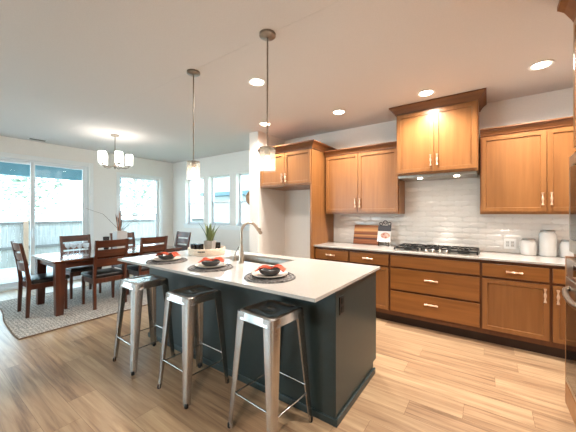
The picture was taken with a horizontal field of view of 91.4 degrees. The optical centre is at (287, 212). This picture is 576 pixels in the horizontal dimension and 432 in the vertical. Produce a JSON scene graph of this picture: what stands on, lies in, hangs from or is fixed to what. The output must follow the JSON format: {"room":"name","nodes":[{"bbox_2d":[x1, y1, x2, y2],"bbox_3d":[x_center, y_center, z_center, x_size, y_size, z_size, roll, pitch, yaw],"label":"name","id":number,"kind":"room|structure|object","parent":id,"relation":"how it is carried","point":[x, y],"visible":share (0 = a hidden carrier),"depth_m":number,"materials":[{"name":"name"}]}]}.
{"room":"kitchen","nodes":[
{"label":"kitchen","id":0,"kind":"room"},
{"bbox_2d":[0,136,172,268],"bbox_3d":[-5.645,0.015,4.245,0.160,2.740,8.780,0,0,35],"label":"wall","id":1,"kind":"structure","parent":0,"point":[104,178],"depth_m":6.28,"materials":[{"name":"paint"}]},
{"bbox_2d":[0,152,93,291],"bbox_3d":[-4.847,0.155,5.328,0.146,2.460,1.980,0,0,35],"label":"door","id":2,"kind":"structure","parent":1,"relation":"in","point":[87,172],"depth_m":5.56,"materials":[{"name":"white plastic"}]},
{"bbox_2d":[116,172,162,245],"bbox_3d":[-3.670,-0.043,6.963,0.170,1.805,1.120,0,0,35],"label":"window","id":3,"kind":"structure","parent":1,"relation":"in","point":[123,175],"depth_m":7.17,"materials":[{"name":"white plastic"}]},
{"bbox_2d":[173,150,248,251],"bbox_3d":[-1.579,0.015,6.643,3.690,2.740,0.160,0,0,35],"label":"wall","id":4,"kind":"structure","parent":0,"point":[233,164],"depth_m":6.81,"materials":[{"name":"paint"}]},
{"bbox_2d":[189,178,202,223],"bbox_3d":[-2.301,-0.297,7.211,0.725,1.165,0.050,0,0,35],"label":"window","id":5,"kind":"structure","parent":4,"relation":"in","point":[190,203],"depth_m":7.37,"materials":[{"name":"white plastic"}]},
{"bbox_2d":[183,224,248,230],"bbox_3d":[-1.595,0.333,6.599,2.725,0.095,0.130,0,0,35],"label":"trim","id":6,"kind":"structure","parent":4,"relation":"attached to","point":[224,227],"depth_m":6.51,"materials":[{"name":"white"}]},
{"bbox_2d":[212,175,229,224],"bbox_3d":[-1.547,-0.297,6.675,0.725,1.165,0.050,0,0,35],"label":"window","id":7,"kind":"structure","parent":4,"relation":"in","point":[225,176],"depth_m":6.84,"materials":[{"name":"white plastic"}]},
{"bbox_2d":[239,173,248,225],"bbox_3d":[-0.785,-0.297,6.133,0.725,1.165,0.050,0,0,35],"label":"window","id":8,"kind":"structure","parent":4,"relation":"in","point":[243,174],"depth_m":6.30,"materials":[{"name":"white plastic"}]},
{"bbox_2d":[249,131,284,255],"bbox_3d":[-0.262,0.015,5.143,0.195,2.740,1.080,0,0,35],"label":"wall partition","id":9,"kind":"structure","parent":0,"point":[266,206],"depth_m":4.76,"materials":[{"name":"paint"}]},
{"bbox_2d":[246,191,248,204],"bbox_3d":[-0.622,-0.260,4.981,0.204,0.344,0.344,0,0,35],"label":"wall ornament","id":10,"kind":"object","parent":9,"relation":"attached to","point":[247,194],"visible":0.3,"depth_m":4.86,"materials":[{"name":"brown wood"}]},
{"bbox_2d":[0,0,572,162],"bbox_3d":[-2.333,-1.415,1.793,8.400,0.120,8.940,0,0,35],"label":"ceiling","id":11,"kind":"structure","parent":0,"point":[64,64],"depth_m":2.58,"materials":[{"name":"paint"}]},
{"bbox_2d":[28,137,47,141],"bbox_3d":[-4.612,-1.351,5.179,0.120,0.009,0.260,0,0,35],"label":"ceiling vent","id":12,"kind":"object","parent":11,"relation":"in","point":[29,137],"visible":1,"depth_m":5.15,"materials":[{"name":"white metal"}]},
{"bbox_2d":[98,134,132,168],"bbox_3d":[-3.001,-1.055,4.867,0.523,0.600,0.525,0,0,35],"label":"chandelier","id":13,"kind":"object","parent":11,"relation":"hanging from","point":[102,155],"visible":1,"depth_m":4.82,"materials":[{"name":"white glass"}]},
{"bbox_2d":[43,0,341,141],"bbox_3d":[-1.486,-1.354,3.088,7.800,0.002,0.008,0,0,35],"label":"trim","id":14,"kind":"structure","parent":11,"relation":"attached to","point":[340,0],"depth_m":2.43,"materials":[{"name":"paint"}]},
{"bbox_2d":[187,69,199,180],"bbox_3d":[-0.909,-0.836,2.701,0.124,1.038,0.124,0,0,35],"label":"pendant lamp","id":15,"kind":"object","parent":11,"relation":"hanging from","point":[193,73],"visible":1,"depth_m":2.69,"materials":[{"name":"silver metal"}]},
{"bbox_2d":[187,160,199,167],"bbox_3d":[-0.909,-0.470,2.701,0.124,0.080,0.124,0,0,35],"label":"socket","id":16,"kind":"object","parent":15,"relation":"attached to","point":[193,162],"depth_m":2.68,"materials":[{"name":"silver metal"}]},
{"bbox_2d":[248,78,265,86],"bbox_3d":[-0.321,-1.351,2.906,0.188,0.008,0.188,0,0,35],"label":"recessed light","id":17,"kind":"object","parent":11,"relation":"in","point":[253,81],"visible":1,"depth_m":2.91,"materials":[{"name":"beige"}]},
{"bbox_2d":[259,122,270,125],"bbox_3d":[-0.351,-1.351,4.278,0.188,0.008,0.188,0,0,35],"label":"recessed light","id":18,"kind":"object","parent":11,"relation":"in","point":[261,123],"visible":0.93,"depth_m":4.28,"materials":[{"name":"beige"}]},
{"bbox_2d":[259,29,275,170],"bbox_3d":[-0.155,-0.836,2.127,0.124,1.038,0.124,0,0,35],"label":"pendant lamp","id":19,"kind":"object","parent":11,"relation":"hanging from","point":[267,35],"visible":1,"depth_m":2.11,"materials":[{"name":"silver metal"}]},
{"bbox_2d":[259,145,275,155],"bbox_3d":[-0.155,-0.470,2.127,0.124,0.080,0.124,0,0,35],"label":"socket","id":20,"kind":"object","parent":19,"relation":"attached to","point":[267,148],"depth_m":2.11,"materials":[{"name":"white glass"}]},
{"bbox_2d":[332,110,345,114],"bbox_3d":[0.684,-1.351,3.770,0.188,0.008,0.188,0,0,35],"label":"recessed light","id":21,"kind":"object","parent":11,"relation":"in","point":[335,112],"visible":1,"depth_m":3.77,"materials":[{"name":"beige"}]},
{"bbox_2d":[417,89,434,96],"bbox_3d":[1.558,-1.351,3.173,0.188,0.008,0.188,0,0,35],"label":"recessed light","id":22,"kind":"object","parent":11,"relation":"in","point":[424,93],"visible":1,"depth_m":3.17,"materials":[{"name":"beige"}]},
{"bbox_2d":[528,60,554,70],"bbox_3d":[2.317,-1.351,2.573,0.188,0.008,0.188,0,0,35],"label":"recessed light","id":23,"kind":"object","parent":11,"relation":"in","point":[543,64],"visible":1,"depth_m":2.57,"materials":[{"name":"white"}]},
{"bbox_2d":[0,274,575,431],"bbox_3d":[-2.333,1.445,1.793,8.120,0.120,8.660,0,0,35],"label":"floor","id":24,"kind":"structure","parent":0,"point":[67,379],"depth_m":2.19,"materials":[{"name":"brown wood"}]},
{"bbox_2d":[0,280,147,339],"bbox_3d":[-2.863,1.377,4.879,1.994,0.013,3.062,0,0,35],"label":"area rug","id":25,"kind":"object","parent":24,"relation":"on","point":[41,319],"visible":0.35,"depth_m":3.96,"materials":[{"name":"beige carpet"}]},
{"bbox_2d":[10,241,69,317],"bbox_3d":[-3.482,0.881,3.956,0.450,0.985,0.556,0,0,35],"label":"dining chair","id":26,"kind":"object","parent":25,"relation":"on","point":[37,281],"visible":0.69,"depth_m":3.81,"materials":[{"name":"brown wood"}]},
{"bbox_2d":[59,234,101,298],"bbox_3d":[-3.534,0.881,4.794,0.556,0.985,0.450,0,0,35],"label":"dining chair","id":27,"kind":"object","parent":25,"relation":"on","point":[72,271],"visible":0.7,"depth_m":4.80,"materials":[{"name":"brown wood"}]},
{"bbox_2d":[81,238,128,309],"bbox_3d":[-2.778,0.881,4.268,0.556,0.985,0.450,0,0,35],"label":"dining chair","id":28,"kind":"object","parent":25,"relation":"on","point":[95,276],"visible":0.98,"depth_m":4.14,"materials":[{"name":"brown wood"}]},
{"bbox_2d":[32,244,181,316],"bbox_3d":[-2.910,1.004,4.727,0.980,0.738,1.905,0,0,35],"label":"dining table","id":29,"kind":"object","parent":25,"relation":"on","point":[61,261],"visible":0.63,"depth_m":4.01,"materials":[{"name":"brown wood"}]},
{"bbox_2d":[113,230,126,248],"bbox_3d":[-2.870,0.469,4.800,0.170,0.331,0.170,0,0,35],"label":"vase","id":30,"kind":"object","parent":29,"relation":"on","point":[121,234],"visible":0.39,"depth_m":4.73,"materials":[{"name":"white ceramic"}]},
{"bbox_2d":[86,208,139,230],"bbox_3d":[-2.961,0.084,4.766,0.801,0.442,0.163,0,0,-25],"label":"branch arrangement","id":31,"kind":"object","parent":30,"relation":"in","point":[118,219],"visible":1,"depth_m":4.78,"materials":[{"name":"brown"}]},
{"bbox_2d":[110,232,135,279],"bbox_3d":[-3.083,0.881,5.429,0.556,0.985,0.450,0,0,35],"label":"dining chair","id":32,"kind":"object","parent":25,"relation":"on","point":[129,234],"visible":0.18,"depth_m":5.65,"materials":[{"name":"brown wood"}]},
{"bbox_2d":[127,236,167,294],"bbox_3d":[-2.397,0.881,4.770,0.556,0.985,0.450,0,0,35],"label":"dining chair","id":33,"kind":"object","parent":25,"relation":"on","point":[137,270],"visible":0.39,"depth_m":4.60,"materials":[{"name":"brown wood"}]},
{"bbox_2d":[174,231,190,250],"bbox_3d":[-2.298,0.881,5.605,0.450,0.985,0.556,0,0,35],"label":"dining chair","id":34,"kind":"object","parent":25,"relation":"on","point":[179,234],"visible":0.26,"depth_m":5.78,"materials":[{"name":"brown wood"}]},
{"bbox_2d":[113,274,174,375],"bbox_3d":[-1.362,1.002,2.667,0.405,0.765,0.405,0,0,37],"label":"bar stool","id":35,"kind":"object","parent":24,"relation":"on","point":[149,282],"visible":0.98,"depth_m":2.61,"materials":[{"name":"silver metal"}]},
{"bbox_2d":[157,284,228,408],"bbox_3d":[-0.757,1.002,2.258,0.405,0.765,0.405,0,0,37],"label":"bar stool","id":36,"kind":"object","parent":24,"relation":"on","point":[192,298],"visible":1,"depth_m":2.20,"materials":[{"name":"silver metal"}]},
{"bbox_2d":[148,267,375,427],"bbox_3d":[-0.375,0.939,2.832,2.313,0.893,0.870,0,0,35],"label":"kitchen island","id":37,"kind":"object","parent":24,"relation":"on","point":[341,349],"visible":0.44,"depth_m":2.09,"materials":[{"name":"teal paint"}]},
{"bbox_2d":[118,249,379,301],"bbox_3d":[-0.473,0.481,2.690,2.343,0.022,1.147,0,0,35],"label":"island countertop","id":38,"kind":"structure","parent":37,"relation":"on","point":[315,280],"depth_m":2.24,"materials":[{"name":"white stone"}]},
{"bbox_2d":[145,257,187,264],"bbox_3d":[-1.182,0.465,2.748,0.380,0.012,0.380,0,0,35],"label":"placemat","id":39,"kind":"object","parent":38,"relation":"on","point":[181,259],"visible":0.52,"depth_m":2.66,"materials":[{"name":"grey wicker"}]},
{"bbox_2d":[152,256,180,260],"bbox_3d":[-1.182,0.448,2.748,0.262,0.018,0.262,0,0,35],"label":"plate","id":40,"kind":"object","parent":39,"relation":"on","point":[176,257],"visible":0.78,"depth_m":2.73,"materials":[{"name":"white ceramic"}]},
{"bbox_2d":[158,254,173,259],"bbox_3d":[-1.182,0.428,2.748,0.172,0.047,0.172,0,0,35],"label":"bowl","id":41,"kind":"object","parent":40,"relation":"on","point":[163,256],"visible":0.84,"depth_m":2.69,"materials":[{"name":"black ceramic"}]},
{"bbox_2d":[155,252,179,256],"bbox_3d":[-1.173,0.399,2.735,0.210,0.034,0.122,0,0,7],"label":"napkin","id":42,"kind":"object","parent":41,"relation":"in","point":[174,254],"visible":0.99,"depth_m":2.73,"materials":[{"name":"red fabric"}]},
{"bbox_2d":[188,246,224,255],"bbox_3d":[-0.935,0.431,3.241,0.418,0.076,0.418,0,0,35],"label":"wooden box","id":43,"kind":"object","parent":38,"relation":"on","point":[193,252],"visible":0.8,"depth_m":3.06,"materials":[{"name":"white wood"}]},
{"bbox_2d":[190,244,196,248],"bbox_3d":[-1.061,0.404,3.163,0.072,0.112,0.072,0,0,35],"label":"candle jar","id":44,"kind":"object","parent":43,"relation":"on","point":[192,246],"visible":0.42,"depth_m":3.13,"materials":[{"name":"black glass"}]},
{"bbox_2d":[197,244,203,249],"bbox_3d":[-0.981,0.404,3.147,0.072,0.112,0.072,0,0,35],"label":"candle jar","id":45,"kind":"object","parent":43,"relation":"on","point":[199,246],"visible":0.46,"depth_m":3.12,"materials":[{"name":"black glass"}]},
{"bbox_2d":[199,223,218,249],"bbox_3d":[-0.883,0.285,3.237,0.220,0.350,0.177,0,0,13],"label":"aloe","id":46,"kind":"object","parent":43,"relation":"on","point":[209,243],"visible":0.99,"depth_m":3.20,"materials":[{"name":"green plant"}]},
{"bbox_2d":[204,240,215,249],"bbox_3d":[-0.898,0.388,3.233,0.102,0.145,0.102,0,0,10],"label":"pot","id":47,"kind":"object","parent":43,"relation":"on","point":[208,244],"depth_m":3.19,"materials":[{"name":"white ceramic"}]},
{"bbox_2d":[215,242,220,248],"bbox_3d":[-0.837,0.404,3.332,0.072,0.112,0.072,0,0,35],"label":"candle jar","id":48,"kind":"object","parent":43,"relation":"on","point":[218,244],"visible":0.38,"depth_m":3.30,"materials":[{"name":"black glass"}]},
{"bbox_2d":[187,263,232,271],"bbox_3d":[-0.663,0.465,2.416,0.380,0.012,0.380,0,0,35],"label":"placemat","id":49,"kind":"object","parent":38,"relation":"on","point":[227,266],"visible":0.49,"depth_m":2.33,"materials":[{"name":"grey wicker"}]},
{"bbox_2d":[195,262,225,267],"bbox_3d":[-0.663,0.448,2.416,0.262,0.018,0.262,0,0,35],"label":"plate","id":50,"kind":"object","parent":49,"relation":"on","point":[220,264],"visible":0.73,"depth_m":2.39,"materials":[{"name":"white ceramic"}]},
{"bbox_2d":[200,258,219,265],"bbox_3d":[-0.663,0.428,2.416,0.172,0.047,0.172,0,0,35],"label":"bowl","id":51,"kind":"object","parent":50,"relation":"on","point":[215,262],"visible":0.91,"depth_m":2.36,"materials":[{"name":"black ceramic"}]},
{"bbox_2d":[198,257,224,262],"bbox_3d":[-0.654,0.398,2.422,0.210,0.035,0.140,0,0,-8],"label":"napkin","id":52,"kind":"object","parent":51,"relation":"in","point":[221,259],"visible":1,"depth_m":2.40,"materials":[{"name":"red fabric"}]},
{"bbox_2d":[232,246,238,260],"bbox_3d":[-0.516,0.399,2.760,0.068,0.143,0.048,0,0,35],"label":"lever","id":53,"kind":"object","parent":38,"relation":"on","point":[234,256],"visible":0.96,"depth_m":2.75,"materials":[{"name":"silver metal"}]},
{"bbox_2d":[238,221,261,262],"bbox_3d":[-0.360,0.275,2.741,0.053,0.392,0.288,0,0,44],"label":"kitchen faucet","id":54,"kind":"object","parent":38,"relation":"on","point":[241,253],"visible":1,"depth_m":2.65,"materials":[{"name":"silver metal"}]},
{"bbox_2d":[238,245,243,262],"bbox_3d":[-0.442,0.386,2.658,0.054,0.170,0.054,0,0,35],"label":"faucet","id":55,"kind":"object","parent":54,"relation":"attached to","point":[241,254],"depth_m":2.64,"materials":[{"name":"silver metal"}]},
{"bbox_2d":[230,256,288,264],"bbox_3d":[-0.315,0.598,2.871,0.740,0.211,0.385,0,0,35],"label":"sink","id":56,"kind":"object","parent":38,"relation":"in","point":[246,258],"visible":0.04,"depth_m":3.05,"materials":[{"name":"silver metal"}]},
{"bbox_2d":[244,272,295,283],"bbox_3d":[-0.133,0.465,2.057,0.380,0.012,0.380,0,0,35],"label":"placemat","id":57,"kind":"object","parent":38,"relation":"on","point":[249,277],"visible":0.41,"depth_m":1.96,"materials":[{"name":"grey wicker"}]},
{"bbox_2d":[252,270,287,277],"bbox_3d":[-0.133,0.448,2.057,0.262,0.018,0.262,0,0,35],"label":"plate","id":58,"kind":"object","parent":57,"relation":"on","point":[255,273],"visible":0.66,"depth_m":2.03,"materials":[{"name":"white ceramic"}]},
{"bbox_2d":[258,266,280,275],"bbox_3d":[-0.133,0.428,2.057,0.172,0.047,0.172,0,0,35],"label":"bowl","id":59,"kind":"object","parent":58,"relation":"on","point":[267,272],"visible":0.87,"depth_m":2.00,"materials":[{"name":"black ceramic"}]},
{"bbox_2d":[255,264,285,271],"bbox_3d":[-0.124,0.399,2.046,0.210,0.033,0.129,0,0,7],"label":"napkin","id":60,"kind":"object","parent":59,"relation":"in","point":[278,266],"visible":0.99,"depth_m":2.04,"materials":[{"name":"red fabric"}]},
{"bbox_2d":[339,295,343,314],"bbox_3d":[0.364,0.620,1.895,0.010,0.120,0.074,0,0,35],"label":"island outlet","id":61,"kind":"object","parent":37,"relation":"attached to","point":[341,299],"visible":1,"depth_m":1.88,"materials":[{"name":"black plastic"}]},
{"bbox_2d":[227,299,312,431],"bbox_3d":[-0.113,1.002,1.843,0.405,0.765,0.405,0,0,39],"label":"bar stool","id":62,"kind":"object","parent":24,"relation":"on","point":[269,314],"visible":1,"depth_m":1.75,"materials":[{"name":"silver metal"}]},
{"bbox_2d":[310,184,333,258],"bbox_3d":[0.540,0.485,4.388,0.030,1.800,0.720,0,0,35],"label":"cabinet end panel","id":63,"kind":"object","parent":24,"relation":"on","point":[321,223],"visible":0.3,"depth_m":4.28,"materials":[{"name":"brown wood"}]},
{"bbox_2d":[315,247,349,262],"bbox_3d":[0.785,0.939,4.238,0.540,0.893,0.675,0,0,35],"label":"base cabinet","id":64,"kind":"object","parent":24,"relation":"on","point":[321,253],"visible":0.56,"depth_m":3.98,"materials":[{"name":"brown wood"}]},
{"bbox_2d":[314,241,564,265],"bbox_3d":[1.867,0.481,3.478,3.184,0.021,0.664,0,0,35],"label":"countertop","id":65,"kind":"structure","parent":64,"relation":"on","point":[484,255],"depth_m":3.18,"materials":[{"name":"white stone"}]},
{"bbox_2d":[353,225,377,244],"bbox_3d":[1.195,0.328,4.271,0.400,0.286,0.096,0,0,35],"label":"cutting board","id":66,"kind":"object","parent":65,"relation":"on","point":[363,234],"visible":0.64,"depth_m":4.26,"materials":[{"name":"brown wood"}]},
{"bbox_2d":[378,220,390,246],"bbox_3d":[1.377,0.289,4.019,0.173,0.368,0.182,0,0,35],"label":"easel","id":67,"kind":"object","parent":65,"relation":"on","point":[384,220],"visible":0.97,"depth_m":4.02,"materials":[{"name":"black metal"}]},
{"bbox_2d":[377,225,390,241],"bbox_3d":[1.376,0.294,4.016,0.184,0.230,0.070,0,0,35],"label":"page","id":68,"kind":"object","parent":67,"relation":"on","point":[384,231],"visible":1,"depth_m":4.01,"materials":[{"name":"white paper"}]},
{"bbox_2d":[381,233,389,237],"bbox_3d":[1.384,0.320,3.996,0.132,0.084,0.026,0,0,35],"label":"food picture","id":69,"kind":"object","parent":68,"relation":"attached to","point":[383,235],"depth_m":3.99},
{"bbox_2d":[393,243,479,256],"bbox_3d":[1.840,0.445,3.495,0.900,0.052,0.510,0,0,35],"label":"gas cooktop","id":70,"kind":"object","parent":65,"relation":"in","point":[438,249],"visible":1,"depth_m":3.41,"materials":[{"name":"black metal"}]},
{"bbox_2d":[520,238,536,255],"bbox_3d":[2.713,0.378,3.170,0.144,0.187,0.144,0,0,35],"label":"canister","id":71,"kind":"object","parent":65,"relation":"on","point":[528,246],"visible":0.99,"depth_m":3.12,"materials":[{"name":"white ceramic"}]},
{"bbox_2d":[539,230,556,256],"bbox_3d":[2.843,0.329,3.077,0.146,0.284,0.146,0,0,35],"label":"canister","id":72,"kind":"object","parent":65,"relation":"on","point":[547,238],"visible":1,"depth_m":3.02,"materials":[{"name":"white ceramic"}]},
{"bbox_2d":[559,239,573,257],"bbox_3d":[2.978,0.378,2.981,0.144,0.187,0.144,0,0,35],"label":"canister","id":73,"kind":"object","parent":65,"relation":"on","point":[564,251],"visible":0.55,"depth_m":2.96,"materials":[{"name":"white ceramic"}]},
{"bbox_2d":[350,249,390,320],"bbox_3d":[1.225,0.939,3.925,0.540,0.893,0.675,0,0,35],"label":"base cabinet","id":74,"kind":"object","parent":24,"relation":"on","point":[374,258],"visible":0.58,"depth_m":3.61,"materials":[{"name":"brown wood"}]},
{"bbox_2d":[390,253,480,339],"bbox_3d":[1.831,0.939,3.495,0.947,0.893,0.675,0,0,35],"label":"base cabinet","id":75,"kind":"object","parent":24,"relation":"on","point":[436,293],"visible":0.99,"depth_m":3.22,"materials":[{"name":"brown wood"}]},
{"bbox_2d":[481,260,550,354],"bbox_3d":[2.441,0.939,3.062,0.548,0.893,0.675,0,0,35],"label":"base cabinet","id":76,"kind":"object","parent":24,"relation":"on","point":[515,297],"visible":1,"depth_m":2.82,"materials":[{"name":"brown wood"}]},
{"bbox_2d":[550,265,564,358],"bbox_3d":[2.911,0.939,2.728,0.605,0.893,0.675,0,0,35],"label":"base cabinet","id":77,"kind":"object","parent":24,"relation":"on","point":[557,349],"visible":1,"depth_m":2.64,"materials":[{"name":"brown wood"}]},
{"bbox_2d":[557,0,575,426],"bbox_3d":[1.810,0.020,1.279,0.728,2.730,0.858,0,0,35],"label":"oven tower","id":78,"kind":"object","parent":24,"relation":"on","point":[568,7],"visible":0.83,"depth_m":1.77,"materials":[{"name":"brown wood"}]},
{"bbox_2d":[562,258,575,401],"bbox_3d":[1.811,0.682,1.333,0.712,0.795,0.701,0,0,35],"label":"wall oven","id":79,"kind":"object","parent":78,"relation":"in","point":[568,292],"visible":1,"depth_m":1.65,"materials":[{"name":"silver metal"}]},
{"bbox_2d":[569,153,575,253],"bbox_3d":[1.803,-0.067,1.343,0.616,0.627,0.755,0,0,35],"label":"microwave","id":80,"kind":"object","parent":78,"relation":"in","point":[572,159],"visible":1,"depth_m":1.71,"materials":[{"name":"silver metal"}]},
{"bbox_2d":[285,87,572,258],"bbox_3d":[1.756,0.015,4.055,4.355,2.740,0.174,0,0,35],"label":"wall","id":81,"kind":"structure","parent":0,"point":[446,212],"depth_m":3.71,"materials":[{"name":"white tile"}]},
{"bbox_2d":[257,139,336,190],"bbox_3d":[0.155,-0.733,4.625,1.065,0.635,0.769,0,0,35],"label":"upper cabinet","id":82,"kind":"object","parent":81,"relation":"attached to","point":[299,165],"visible":0.99,"depth_m":4.32,"materials":[{"name":"brown wood"}]},
{"bbox_2d":[324,141,404,213],"bbox_3d":[1.112,-0.471,4.186,1.104,0.968,0.376,0,0,35],"label":"upper cabinet","id":83,"kind":"object","parent":81,"relation":"attached to","point":[360,179],"visible":0.97,"depth_m":4.03,"materials":[{"name":"brown wood"}]},
{"bbox_2d":[389,88,486,176],"bbox_3d":[1.875,-0.913,3.543,1.026,0.873,0.539,0,0,35],"label":"upper cabinet","id":84,"kind":"object","parent":81,"relation":"attached to","point":[437,135],"visible":1,"depth_m":3.34,"materials":[{"name":"brown wood"}]},
{"bbox_2d":[398,171,477,181],"bbox_3d":[1.900,-0.455,3.575,0.845,0.044,0.430,0,0,35],"label":"range hood","id":85,"kind":"object","parent":84,"relation":"attached to","point":[466,174],"visible":1,"depth_m":3.48,"materials":[{"name":"silver metal"}]},
{"bbox_2d":[504,239,515,248],"bbox_3d":[2.626,0.365,3.324,0.116,0.120,0.012,0,0,35],"label":"wall outlet","id":86,"kind":"object","parent":81,"relation":"attached to","point":[508,243],"visible":1,"depth_m":3.32,"materials":[{"name":"white plastic"}]},
{"bbox_2d":[480,116,575,213],"bbox_3d":[2.767,-0.469,3.010,1.167,0.965,0.376,0,0,35],"label":"upper cabinet","id":87,"kind":"object","parent":81,"relation":"attached to","point":[524,167],"visible":1,"depth_m":3.00,"materials":[{"name":"brown wood"}]},
{"label":"outside","id":88,"kind":"structure","parent":0,"visible":0},
{"bbox_3d":[-3.153,2.060,5.921,20.000,0.150,22.000,0,0,35],"label":"lawn","id":89,"kind":"structure","parent":88,"visible":0},
{"bbox_2d":[0,175,73,220],"bbox_3d":[-10.354,-0.593,11.272,3.053,5.170,3.052,0,0,35],"label":"tree","id":90,"kind":"object","parent":89,"relation":"on","point":[24,179],"visible":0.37,"depth_m":11.19,"materials":[{"name":"grey plant"}]},
{"bbox_2d":[0,218,202,268],"bbox_3d":[-7.028,1.115,9.928,0.160,1.740,16.042,0,0,35],"label":"fence","id":91,"kind":"object","parent":89,"relation":"on","point":[47,233],"visible":0.15,"depth_m":9.00,"materials":[{"name":"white wood"}]},
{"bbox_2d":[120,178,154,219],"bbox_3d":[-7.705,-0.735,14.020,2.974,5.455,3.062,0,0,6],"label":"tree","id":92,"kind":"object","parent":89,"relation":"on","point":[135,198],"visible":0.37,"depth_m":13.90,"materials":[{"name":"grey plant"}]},
{"bbox_2d":[200,175,248,222],"bbox_3d":[0.363,-0.165,12.163,8.300,4.300,3.750,0,0,35],"label":"neighbor house","id":93,"kind":"structure","parent":89,"relation":"on","point":[222,185],"depth_m":12.69,"materials":[{"name":"white"}]},
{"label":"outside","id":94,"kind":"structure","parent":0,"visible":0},
{"bbox_2d":[0,266,52,283],"bbox_3d":[-6.331,1.705,5.972,2.960,0.560,6.400,0,0,35],"label":"patio slab","id":95,"kind":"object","parent":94,"point":[7,275],"depth_m":6.51,"materials":[{"name":"concrete"}]},
{"bbox_2d":[0,162,120,183],"bbox_3d":[-6.212,0.005,5.795,2.560,2.840,6.250,0,0,35],"label":"patio cover","id":96,"kind":"object","parent":95,"relation":"on","point":[12,169],"visible":0.07,"depth_m":7.32,"materials":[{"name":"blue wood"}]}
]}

